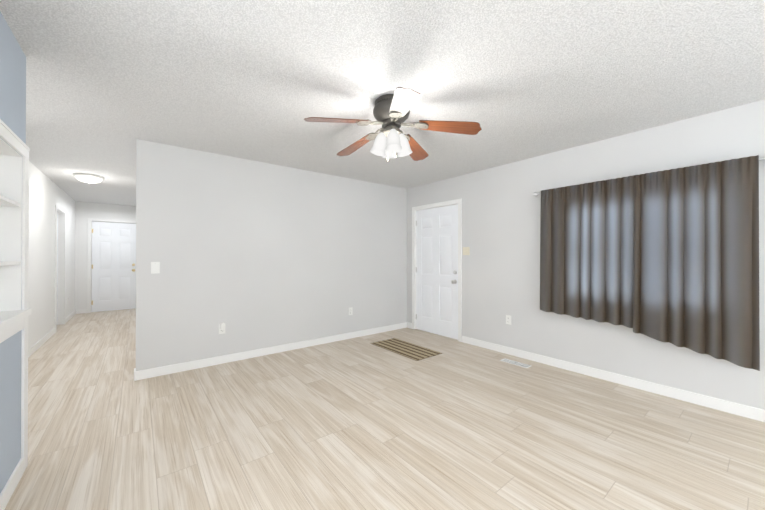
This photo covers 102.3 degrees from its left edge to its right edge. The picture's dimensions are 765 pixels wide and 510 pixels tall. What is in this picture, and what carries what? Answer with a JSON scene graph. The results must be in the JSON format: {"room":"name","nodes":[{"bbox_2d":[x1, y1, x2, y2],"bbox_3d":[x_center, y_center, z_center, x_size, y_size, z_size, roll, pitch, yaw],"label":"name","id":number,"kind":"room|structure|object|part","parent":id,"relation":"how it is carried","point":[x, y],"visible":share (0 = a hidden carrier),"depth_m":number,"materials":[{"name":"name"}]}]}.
{"room":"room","nodes":[
{"label":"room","id":0,"kind":"room"},
{"bbox_2d":[0,11,25,492],"bbox_3d":[-0.904,0.033,0.173,0.150,2.440,4.120,0,0,-38],"label":"wall","id":1,"kind":"structure","parent":0,"point":[12,87],"depth_m":1.63,"materials":[{"name":"grey paint"}]},
{"bbox_2d":[0,458,23,509],"bbox_3d":[-0.825,1.207,0.201,0.013,0.092,4.015,0,0,-38],"label":"baseboard","id":2,"kind":"structure","parent":1,"relation":"attached to","point":[15,477],"depth_m":1.61,"materials":[{"name":"white wood"}]},
{"bbox_2d":[0,119,31,470],"bbox_3d":[-1.745,0.307,1.252,0.176,1.900,1.407,0,0,-38],"label":"built-in shelf","id":3,"kind":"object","parent":1,"relation":"attached to","point":[14,221],"depth_m":1.76,"materials":[{"name":"white wood"}]},
{"bbox_2d":[28,161,74,349],"bbox_3d":[-3.423,0.043,2.502,0.120,2.440,10.900,0,0,-38],"label":"wall","id":4,"kind":"structure","parent":0,"point":[46,194],"depth_m":4.50,"materials":[{"name":"white paint"}]},
{"bbox_2d":[28,327,55,357],"bbox_3d":[-3.951,1.220,3.268,0.013,0.092,4.524,0,0,-38],"label":"baseboard","id":5,"kind":"structure","parent":4,"relation":"attached to","point":[36,346],"depth_m":4.31,"materials":[{"name":"white wood"}]},
{"bbox_2d":[57,214,57,323],"bbox_3d":[-5.781,0.252,5.282,0.206,2.012,0.699,0,0,-38],"label":"door","id":6,"kind":"structure","parent":4,"relation":"in","point":[57,268],"depth_m":5.60,"materials":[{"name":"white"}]},
{"bbox_2d":[55,205,65,331],"bbox_3d":[-5.680,0.226,5.345,0.148,2.097,0.854,0,0,-38],"label":"trim","id":7,"kind":"structure","parent":4,"relation":"attached to","point":[60,212],"depth_m":5.64,"materials":[{"name":"white wood"}]},
{"bbox_2d":[65,310,75,322],"bbox_3d":[-6.283,1.232,6.206,0.013,0.092,1.234,0,0,-38],"label":"baseboard","id":8,"kind":"structure","parent":4,"relation":"attached to","point":[73,313],"depth_m":6.16,"materials":[{"name":"white wood"}]},
{"bbox_2d":[75,202,135,309],"bbox_3d":[-6.203,0.062,7.138,1.290,2.440,0.120,0,0,-38],"label":"wall","id":9,"kind":"structure","parent":0,"point":[84,211],"depth_m":6.78,"materials":[{"name":"white paint"}]},
{"bbox_2d":[87,218,135,312],"bbox_3d":[-6.191,0.233,7.138,0.924,2.097,0.134,0,0,-38],"label":"door frame","id":10,"kind":"structure","parent":9,"relation":"attached to","point":[89,275],"depth_m":6.83,"materials":[{"name":"white wood"}]},
{"bbox_2d":[91,221,135,311],"bbox_3d":[-6.171,0.263,7.095,0.814,2.022,0.115,0,0,-38],"label":"hall door","id":11,"kind":"structure","parent":9,"relation":"in","point":[113,266],"depth_m":7.09,"materials":[{"name":"white painted wood"},{"name":"brass"}]},
{"bbox_2d":[136,139,406,370],"bbox_3d":[-1.068,0.050,4.320,3.730,2.440,0.120,0,0,-38],"label":"wall","id":12,"kind":"structure","parent":0,"point":[252,255],"depth_m":3.82,"materials":[{"name":"white paint"}]},
{"bbox_2d":[151,262,159,273],"bbox_3d":[-2.365,0.133,3.209,0.074,0.120,0.008,0,0,-38],"label":"switch cover","id":13,"kind":"object","parent":12,"relation":"attached to","point":[155,267],"visible":1,"depth_m":3.21,"materials":[{"name":"white plastic"}]},
{"bbox_2d":[219,322,224,333],"bbox_3d":[-1.860,0.850,3.581,0.070,0.138,0.047,0,0,-38],"label":"electrical outlet","id":14,"kind":"object","parent":12,"relation":"attached to","point":[222,328],"visible":1,"depth_m":3.58,"materials":[{"name":"white plastic"}]},
{"bbox_2d":[134,322,411,380],"bbox_3d":[-1.029,1.224,4.257,3.743,0.092,0.060,0,0,-38],"label":"baseboard","id":15,"kind":"structure","parent":12,"relation":"attached to","point":[164,370],"depth_m":3.81,"materials":[{"name":"white wood"}]},
{"bbox_2d":[348,307,352,314],"bbox_3d":[-0.486,0.860,4.696,0.070,0.114,0.010,0,0,-38],"label":"electrical outlet","id":16,"kind":"object","parent":12,"relation":"attached to","point":[350,311],"visible":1,"depth_m":4.69,"materials":[{"name":"white plastic"}]},
{"bbox_2d":[0,0,764,205],"bbox_3d":[-1.399,-1.221,4.018,5.170,0.100,11.050,0,0,-38],"label":"ceiling","id":17,"kind":"structure","parent":0,"point":[109,83],"depth_m":2.02,"materials":[{"name":"white paint"}]},
{"bbox_2d":[73,173,104,183],"bbox_3d":[-4.321,-1.107,4.539,0.344,0.124,0.344,0,0,-38],"label":"lamp","id":18,"kind":"object","parent":17,"relation":"attached to","point":[88,178],"visible":1,"depth_m":4.45,"materials":[{"name":"white glass"}]},
{"bbox_2d":[304,87,481,160],"bbox_3d":[0.029,-0.953,2.400,1.269,0.450,1.247,0,0,-38],"label":"ceiling fan","id":19,"kind":"object","parent":17,"relation":"hanging from","point":[391,112],"visible":1,"depth_m":2.31,"materials":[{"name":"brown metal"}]},
{"bbox_3d":[-0.330,-0.955,2.188,0.458,0.006,0.150,-9,16,-25],"label":"blade","id":20,"kind":"part","parent":19,"relation":"part of","materials":[{"name":"brown wood"}]},
{"bbox_3d":[-0.234,-0.953,2.698,0.150,0.006,0.458,-16,3,-44],"label":"blade","id":21,"kind":"part","parent":19,"relation":"part of","materials":[{"name":"brown wood"}]},
{"bbox_3d":[0.126,-0.956,1.940,0.150,0.006,0.458,12,7,-9],"label":"blade","id":22,"kind":"part","parent":19,"relation":"part of","materials":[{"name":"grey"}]},
{"bbox_3d":[0.280,-0.953,2.765,0.150,0.006,0.458,-13,-15,26],"label":"blade","id":23,"kind":"part","parent":19,"relation":"part of","materials":[{"name":"brown wood"}]},
{"bbox_3d":[0.503,-0.954,2.296,0.458,0.006,0.150,9,-11,10],"label":"blade","id":24,"kind":"part","parent":19,"relation":"part of","materials":[{"name":"brown wood"}]},
{"bbox_2d":[5,309,764,509],"bbox_3d":[-1.399,1.319,4.008,5.170,0.100,11.050,0,0,-38],"label":"floor","id":25,"kind":"structure","parent":0,"point":[360,423],"depth_m":2.15,"materials":[{"name":"laminate"}]},
{"bbox_2d":[370,338,441,360],"bbox_3d":[0.299,1.266,4.194,0.464,0.007,0.944,0,0,-38],"label":"doormat","id":26,"kind":"object","parent":25,"relation":"on","point":[408,349],"visible":1,"depth_m":4.12,"materials":[{"name":"brown fabric"}]},
{"bbox_2d":[500,358,530,367],"bbox_3d":[1.558,1.264,3.610,0.115,0.007,0.330,0,0,-38],"label":"floor vent","id":27,"kind":"object","parent":25,"relation":"in","point":[516,363],"visible":1,"depth_m":3.59,"materials":[{"name":"white plastic"}]},
{"bbox_2d":[407,99,764,409],"bbox_3d":[0.473,0.055,5.499,0.150,2.440,11.050,0,0,-38],"label":"wall","id":28,"kind":"structure","parent":0,"point":[501,206],"depth_m":3.35,"materials":[{"name":"white paint"}]},
{"bbox_2d":[416,204,457,339],"bbox_3d":[0.838,0.254,4.928,0.115,2.022,0.924,0,0,-38],"label":"front door","id":29,"kind":"structure","parent":28,"relation":"in","point":[437,270],"depth_m":4.90,"materials":[{"name":"white wood"}]},
{"bbox_2d":[412,199,461,341],"bbox_3d":[0.894,0.224,4.957,0.164,2.097,1.034,0,0,-38],"label":"door frame","id":30,"kind":"structure","parent":28,"relation":"attached to","point":[440,204],"depth_m":4.74,"materials":[{"name":"white painted wood"}]},
{"bbox_2d":[463,247,469,254],"bbox_3d":[1.203,-0.055,4.447,0.017,0.116,0.116,0,0,-38],"label":"light switch","id":31,"kind":"object","parent":28,"relation":"attached to","point":[466,250],"visible":1,"depth_m":4.44,"materials":[{"name":"beige plastic"}]},
{"bbox_2d":[506,315,510,324],"bbox_3d":[1.610,0.829,3.936,0.010,0.114,0.070,0,0,-38],"label":"electrical outlet","id":32,"kind":"object","parent":28,"relation":"attached to","point":[508,319],"visible":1,"depth_m":3.93,"materials":[{"name":"white plastic"}]},
{"bbox_2d":[462,336,764,421],"bbox_3d":[2.448,1.218,2.876,0.013,0.092,4.134,0,0,-38],"label":"baseboard","id":33,"kind":"structure","parent":28,"relation":"attached to","point":[746,411],"depth_m":2.91,"materials":[{"name":"white wood"}]},
{"bbox_2d":[533,155,764,370],"bbox_3d":[2.341,0.060,2.893,0.166,1.597,1.847,0,0,-38],"label":"curtain","id":34,"kind":"object","parent":28,"relation":"hanging from","point":[671,256],"visible":1,"depth_m":2.68,"materials":[{"name":"brown fabric"}]}
]}

